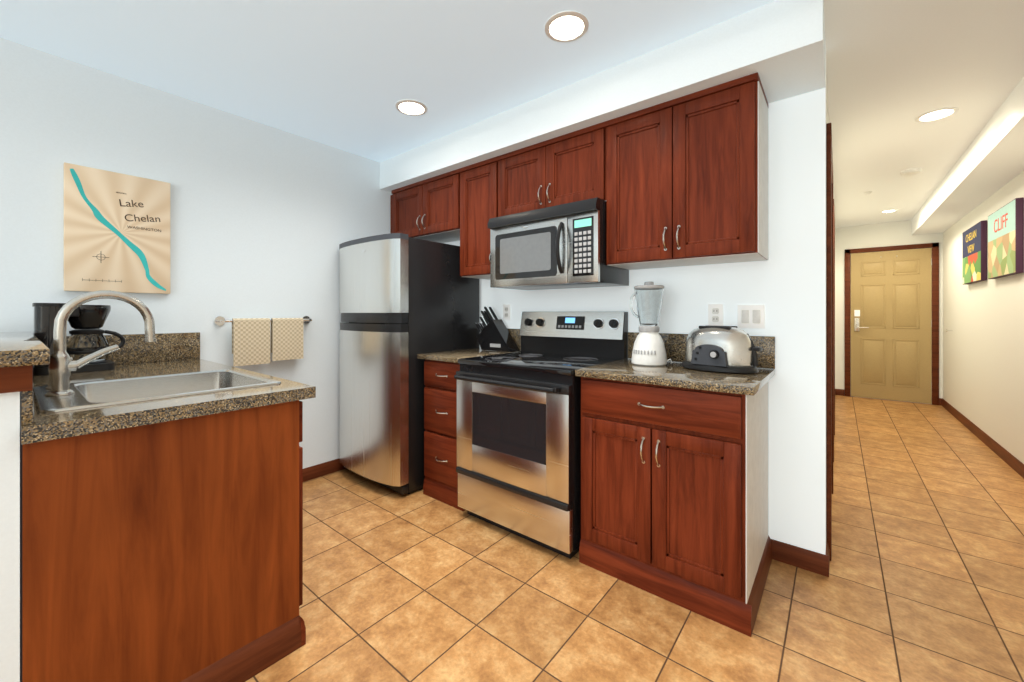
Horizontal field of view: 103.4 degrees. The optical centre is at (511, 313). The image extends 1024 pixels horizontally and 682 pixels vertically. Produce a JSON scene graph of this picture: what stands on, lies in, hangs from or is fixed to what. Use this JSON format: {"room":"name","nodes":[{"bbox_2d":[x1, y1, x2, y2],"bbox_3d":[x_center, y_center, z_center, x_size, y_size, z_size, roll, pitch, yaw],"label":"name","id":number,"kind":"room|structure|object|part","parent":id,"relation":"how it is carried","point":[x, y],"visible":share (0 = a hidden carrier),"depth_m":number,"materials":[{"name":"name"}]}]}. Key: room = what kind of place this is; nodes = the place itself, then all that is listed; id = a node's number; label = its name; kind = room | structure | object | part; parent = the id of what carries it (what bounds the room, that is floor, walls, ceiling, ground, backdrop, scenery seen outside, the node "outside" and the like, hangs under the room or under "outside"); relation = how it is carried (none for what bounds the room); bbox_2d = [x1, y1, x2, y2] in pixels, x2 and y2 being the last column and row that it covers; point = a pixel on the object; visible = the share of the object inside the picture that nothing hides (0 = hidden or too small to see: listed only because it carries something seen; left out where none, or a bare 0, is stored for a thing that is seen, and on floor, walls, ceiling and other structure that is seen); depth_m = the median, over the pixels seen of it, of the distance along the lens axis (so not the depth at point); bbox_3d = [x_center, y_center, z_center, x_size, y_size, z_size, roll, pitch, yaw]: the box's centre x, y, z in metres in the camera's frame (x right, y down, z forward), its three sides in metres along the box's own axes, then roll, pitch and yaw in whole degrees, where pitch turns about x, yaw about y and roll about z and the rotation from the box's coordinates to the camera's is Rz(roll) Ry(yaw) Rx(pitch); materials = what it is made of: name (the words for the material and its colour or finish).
{"room":"kitchen","nodes":[
{"label":"kitchen","id":0,"kind":"room"},
{"bbox_2d":[0,392,19,681],"bbox_3d":[-1.750,0.651,1.350,1.430,1.058,0.123,0,0,39],"label":"wall","id":1,"kind":"structure","parent":0,"point":[10,537],"depth_m":0.94,"materials":[{"name":"paint"}]},
{"bbox_2d":[0,366,32,392],"bbox_3d":[-1.742,0.152,1.343,1.446,0.060,0.162,0,0,39],"label":"trim","id":2,"kind":"structure","parent":1,"relation":"attached to","point":[17,379],"depth_m":0.94,"materials":[{"name":"brown wood"}]},
{"bbox_2d":[0,331,49,367],"bbox_3d":[-1.780,0.102,1.275,1.472,0.038,0.368,0,0,39],"label":"bar","id":3,"kind":"object","parent":1,"relation":"on","point":[27,348],"visible":1,"depth_m":0.95,"materials":[{"name":"stone"}]},
{"bbox_2d":[20,389,32,425],"bbox_3d":[-1.696,0.224,1.400,1.404,0.082,0.018,0,0,39],"label":"backsplash","id":4,"kind":"structure","parent":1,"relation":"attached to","point":[26,407],"depth_m":0.96,"materials":[{"name":"stone"}]},
{"bbox_2d":[0,37,391,468],"bbox_3d":[-2.756,-0.030,1.337,0.120,2.420,6.240,0,0,39],"label":"wall","id":5,"kind":"structure","parent":0,"point":[266,221],"depth_m":2.39,"materials":[{"name":"paint"}]},
{"bbox_2d":[64,162,169,293],"bbox_3d":[-2.037,-0.418,2.105,0.030,0.617,0.398,0,0,39],"label":"framed picture","id":6,"kind":"object","parent":5,"relation":"attached to","point":[116,231],"visible":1,"depth_m":2.08,"materials":[{"name":"paper"}]},
{"bbox_2d":[214,316,311,325],"bbox_3d":[-1.588,0.045,2.630,0.070,0.056,0.566,0,0,39],"label":"towel rail","id":7,"kind":"object","parent":5,"relation":"attached to","point":[219,320],"visible":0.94,"depth_m":2.45,"materials":[{"name":"silver metal"}]},
{"bbox_2d":[232,318,269,365],"bbox_3d":[-1.631,0.175,2.533,0.031,0.290,0.203,0,0,39],"label":"hanging towel","id":8,"kind":"object","parent":7,"relation":"hanging from","point":[250,341],"visible":0.96,"depth_m":2.51,"materials":[{"name":"beige fabric"}]},
{"bbox_2d":[271,318,302,360],"bbox_3d":[-1.498,0.168,2.698,0.031,0.278,0.193,0,0,39],"label":"hanging towel","id":9,"kind":"object","parent":7,"relation":"hanging from","point":[286,338],"visible":0.98,"depth_m":2.68,"materials":[{"name":"beige fabric"}]},
{"bbox_2d":[303,458,345,481],"bbox_3d":[-1.329,1.135,3.000,0.013,0.090,1.580,0,0,39],"label":"baseboard","id":10,"kind":"structure","parent":5,"relation":"attached to","point":[309,473],"depth_m":2.93,"materials":[{"name":"brown wood"}]},
{"bbox_2d":[0,0,1023,227],"bbox_3d":[0.468,-1.290,2.077,4.210,0.100,11.440,0,0,39],"label":"ceiling","id":11,"kind":"structure","parent":0,"point":[346,75],"depth_m":1.97,"materials":[{"name":"paint"}]},
{"bbox_2d":[395,99,427,115],"bbox_3d":[-0.605,-1.236,2.435,0.190,0.008,0.190,0,0,39],"label":"recessed light","id":12,"kind":"object","parent":11,"relation":"in","point":[411,108],"depth_m":2.43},
{"bbox_3d":[-0.605,-1.236,2.435,0.190,0.008,0.190,0,0,39],"label":"recessed ceiling light","id":13,"kind":"part","parent":12,"relation":"part of","materials":[{"name":"white glass"}]},
{"bbox_2d":[545,11,588,42],"bbox_3d":[0.236,-1.236,1.750,0.190,0.008,0.190,0,0,39],"label":"recessed light","id":14,"kind":"object","parent":11,"relation":"in","point":[566,27],"depth_m":1.74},
{"bbox_3d":[0.236,-1.236,1.750,0.190,0.008,0.190,0,0,39],"label":"recessed ceiling light","id":15,"kind":"part","parent":14,"relation":"part of","materials":[{"name":"white glass"}]},
{"bbox_2d":[900,168,921,175],"bbox_3d":[3.459,-1.223,3.505,0.132,0.034,0.132,0,0,39],"label":"smoke detector","id":16,"kind":"object","parent":11,"relation":"attached to","point":[911,172],"visible":1,"depth_m":3.48,"materials":[{"name":"white plastic"}]},
{"bbox_2d":[915,107,958,121],"bbox_3d":[2.643,-1.236,2.519,0.190,0.008,0.190,0,0,39],"label":"recessed light","id":17,"kind":"object","parent":11,"relation":"in","point":[954,109],"depth_m":2.51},
{"bbox_3d":[2.643,-1.238,2.519,0.144,0.003,0.144,0,0,39],"label":"downlight bulb","id":18,"kind":"part","parent":17,"relation":"part of","materials":[{"name":"white glass"}]},
{"bbox_2d":[380,0,824,191],"bbox_3d":[0.166,-1.130,2.571,2.880,0.220,0.410,0,0,39],"label":"soffit","id":19,"kind":"structure","parent":0,"point":[778,46],"depth_m":1.90,"materials":[{"name":"paint"}]},
{"bbox_2d":[246,395,1023,681],"bbox_3d":[0.468,1.230,2.077,4.210,0.100,11.440,0,0,39],"label":"floor","id":20,"kind":"structure","parent":0,"point":[923,581],"depth_m":1.69,"materials":[{"name":"tile"}]},
{"bbox_2d":[20,400,305,681],"bbox_3d":[-1.249,0.743,1.446,0.772,0.874,0.648,0,0,39],"label":"base cabinet","id":21,"kind":"object","parent":20,"relation":"on","point":[169,551],"visible":0.83,"depth_m":1.14,"materials":[{"name":"brown wood"}]},
{"bbox_2d":[20,332,315,444],"bbox_3d":[-1.489,0.207,1.657,1.445,0.195,0.680,0,0,39],"label":"countertop","id":22,"kind":"structure","parent":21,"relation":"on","point":[135,355],"depth_m":1.34,"materials":[{"name":"stone"}]},
{"bbox_2d":[32,303,125,375],"bbox_3d":[-2.006,0.109,1.886,0.200,0.310,0.296,0,0,39],"label":"coffee maker","id":23,"kind":"object","parent":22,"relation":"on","point":[87,336],"visible":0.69,"depth_m":1.84,"materials":[{"name":"black plastic"}]},
{"bbox_2d":[33,369,280,412],"bbox_3d":[-1.283,0.348,1.484,0.590,0.180,0.602,0,0,39],"label":"sink","id":24,"kind":"object","parent":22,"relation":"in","point":[91,394],"visible":0.27,"depth_m":1.60,"materials":[{"name":"metal"}]},
{"bbox_2d":[45,290,156,396],"bbox_3d":[-1.441,0.089,1.419,0.229,0.337,0.266,0,0,39],"label":"faucet","id":25,"kind":"object","parent":24,"relation":"on","point":[62,365],"visible":1,"depth_m":1.30,"materials":[{"name":"silver metal"}]},
{"bbox_2d":[339,233,479,494],"bbox_3d":[-0.789,0.335,3.055,0.750,1.690,0.796,0,0,39],"label":"fridge","id":26,"kind":"object","parent":20,"relation":"on","point":[404,300],"visible":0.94,"depth_m":2.68,"materials":[{"name":"silver metal"}]},
{"bbox_2d":[423,359,464,510],"bbox_3d":[-0.255,0.738,2.752,0.373,0.884,0.652,0,0,39],"label":"base cabinet","id":27,"kind":"object","parent":20,"relation":"on","point":[440,436],"visible":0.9,"depth_m":2.53,"materials":[{"name":"brown wood"}]},
{"bbox_2d":[417,328,520,362],"bbox_3d":[-0.262,0.203,2.767,0.408,0.185,0.638,0,0,39],"label":"countertop","id":28,"kind":"structure","parent":27,"relation":"on","point":[454,356],"depth_m":2.68,"materials":[{"name":"stone"}]},
{"bbox_2d":[475,306,519,351],"bbox_3d":[-0.114,0.106,2.934,0.356,0.317,0.106,0,0,39],"label":"knife block","id":29,"kind":"object","parent":28,"relation":"on","point":[494,334],"visible":1,"depth_m":2.90,"materials":[{"name":"black plastic"}]},
{"bbox_2d":[454,311,627,558],"bbox_3d":[0.160,0.583,2.352,0.760,1.194,0.742,0,0,39],"label":"range","id":30,"kind":"object","parent":20,"relation":"on","point":[518,469],"visible":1,"depth_m":2.12,"materials":[{"name":"silver metal"}]},
{"bbox_2d":[579,377,771,636],"bbox_3d":[0.776,0.738,1.920,0.710,0.884,0.652,0,0,39],"label":"base cabinet","id":31,"kind":"object","parent":20,"relation":"on","point":[674,495],"visible":1,"depth_m":1.66,"materials":[{"name":"brown wood"}]},
{"bbox_2d":[575,332,774,395],"bbox_3d":[0.781,0.203,1.925,0.732,0.185,0.638,0,0,39],"label":"countertop","id":32,"kind":"structure","parent":31,"relation":"on","point":[675,373],"depth_m":1.82,"materials":[{"name":"stone"}]},
{"bbox_2d":[630,282,672,365],"bbox_3d":[0.717,0.048,2.113,0.214,0.432,0.177,0,0,39],"label":"blender","id":33,"kind":"object","parent":32,"relation":"on","point":[649,348],"visible":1,"depth_m":2.06,"materials":[{"name":"white plastic"}]},
{"bbox_2d":[681,325,762,373],"bbox_3d":[0.967,0.161,1.887,0.348,0.206,0.244,0,0,39],"label":"toaster","id":34,"kind":"object","parent":32,"relation":"on","point":[724,349],"visible":1,"depth_m":1.80,"materials":[{"name":"silver metal"}]},
{"bbox_2d":[445,41,825,554],"bbox_3d":[0.333,-0.030,2.777,2.880,2.420,0.120,0,0,39],"label":"wall","id":35,"kind":"structure","parent":0,"point":[785,284],"depth_m":1.92,"materials":[{"name":"paint"}]},
{"bbox_2d":[390,169,457,242],"bbox_3d":[-0.599,-0.809,3.237,0.848,0.418,0.330,0,0,39],"label":"upper cabinet","id":36,"kind":"object","parent":35,"relation":"attached to","point":[427,209],"depth_m":3.07,"materials":[{"name":"brown wood"}]},
{"bbox_2d":[450,154,505,279],"bbox_3d":[-0.132,-0.639,2.859,0.487,0.758,0.330,0,0,39],"label":"upper cabinet","id":37,"kind":"object","parent":35,"relation":"attached to","point":[481,185],"depth_m":2.74,"materials":[{"name":"brown wood"}]},
{"bbox_2d":[503,304,510,319],"bbox_3d":[-0.040,-0.010,2.992,0.072,0.116,0.008,0,0,39],"label":"electrical outlet","id":38,"kind":"object","parent":35,"relation":"attached to","point":[506,311],"visible":1,"depth_m":2.99,"materials":[{"name":"white plastic"}]},
{"bbox_2d":[506,121,605,214],"bbox_3d":[0.301,-0.811,2.510,0.757,0.413,0.330,0,0,39],"label":"upper cabinet","id":39,"kind":"object","parent":35,"relation":"attached to","point":[570,167],"depth_m":2.33,"materials":[{"name":"brown wood"}]},
{"bbox_2d":[488,197,628,289],"bbox_3d":[0.260,-0.383,2.459,0.750,0.435,0.462,0,0,39],"label":"microwave","id":40,"kind":"object","parent":39,"relation":"attached to","point":[562,246],"visible":1,"depth_m":2.28,"materials":[{"name":"silver metal"}]},
{"bbox_2d":[604,72,768,269],"bbox_3d":[0.843,-0.639,2.073,0.767,0.758,0.330,0,0,39],"label":"upper cabinet","id":41,"kind":"object","parent":35,"relation":"attached to","point":[681,181],"depth_m":1.89,"materials":[{"name":"brown wood"}]},
{"bbox_2d":[708,304,722,325],"bbox_3d":[1.060,0.008,2.105,0.072,0.116,0.008,0,0,39],"label":"electrical outlet","id":42,"kind":"object","parent":35,"relation":"attached to","point":[715,314],"visible":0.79,"depth_m":2.10,"materials":[{"name":"white plastic"}]},
{"bbox_2d":[737,305,764,328],"bbox_3d":[1.184,0.015,2.004,0.118,0.116,0.009,0,0,39],"label":"switch plate","id":43,"kind":"object","parent":35,"relation":"attached to","point":[750,316],"visible":1,"depth_m":2.00,"materials":[{"name":"white plastic"}]},
{"bbox_2d":[826,62,828,123],"bbox_3d":[3.039,-0.030,3.934,0.120,2.420,5.080,0,0,39],"label":"wall","id":44,"kind":"structure","parent":0,"point":[827,113],"depth_m":2.00,"materials":[{"name":"paint"}]},
{"bbox_2d":[826,123,834,560],"bbox_3d":[2.334,0.135,2.948,0.020,2.090,2.620,0,0,39],"label":"door frame","id":45,"kind":"structure","parent":44,"relation":"attached to","point":[830,321],"depth_m":1.93,"materials":[{"name":"brown wood"}]},
{"bbox_2d":[835,220,942,403],"bbox_3d":[5.143,-0.030,5.577,1.330,2.420,0.120,0,0,39],"label":"wall","id":46,"kind":"structure","parent":0,"point":[878,235],"depth_m":5.68,"materials":[{"name":"paint"}]},
{"bbox_2d":[851,248,931,403],"bbox_3d":[5.111,0.160,5.474,0.804,2.024,0.077,0,0,39],"label":"entry door","id":47,"kind":"structure","parent":46,"relation":"in","point":[891,325],"depth_m":5.47,"materials":[{"name":"paint"}]},
{"bbox_2d":[845,242,938,404],"bbox_3d":[5.129,0.133,5.497,0.938,2.095,0.022,0,0,39],"label":"trim","id":48,"kind":"structure","parent":46,"relation":"attached to","point":[935,322],"depth_m":5.23,"materials":[{"name":"brown wood"}]},
{"bbox_2d":[911,77,1023,235],"bbox_3d":[1.900,-1.137,0.921,0.290,0.205,11.200,0,0,39],"label":"soffit","id":49,"kind":"structure","parent":0,"point":[989,162],"depth_m":3.03,"materials":[{"name":"paint"}]},
{"bbox_2d":[943,171,1023,463],"bbox_3d":[2.022,-0.030,0.746,0.120,2.420,11.320,0,0,39],"label":"wall","id":50,"kind":"structure","parent":0,"point":[983,365],"depth_m":3.66,"materials":[{"name":"paint"}]},
{"bbox_2d":[962,220,986,284],"bbox_3d":[4.476,-0.570,3.918,0.040,0.540,0.700,0,0,39],"label":"framed picture","id":51,"kind":"object","parent":50,"relation":"attached to","point":[974,253],"visible":1,"depth_m":3.81,"materials":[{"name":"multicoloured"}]},
{"bbox_2d":[939,398,1023,477],"bbox_3d":[1.999,1.135,0.841,0.035,0.090,11.200,0,0,39],"label":"baseboard","id":52,"kind":"structure","parent":50,"relation":"attached to","point":[1007,457],"depth_m":3.59,"materials":[{"name":"brown wood"}]},
{"bbox_2d":[988,197,1023,278],"bbox_3d":[3.898,-0.568,3.202,0.040,0.545,0.700,0,0,39],"label":"framed picture","id":53,"kind":"object","parent":50,"relation":"attached to","point":[1005,240],"visible":1,"depth_m":3.10,"materials":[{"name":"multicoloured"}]}
]}

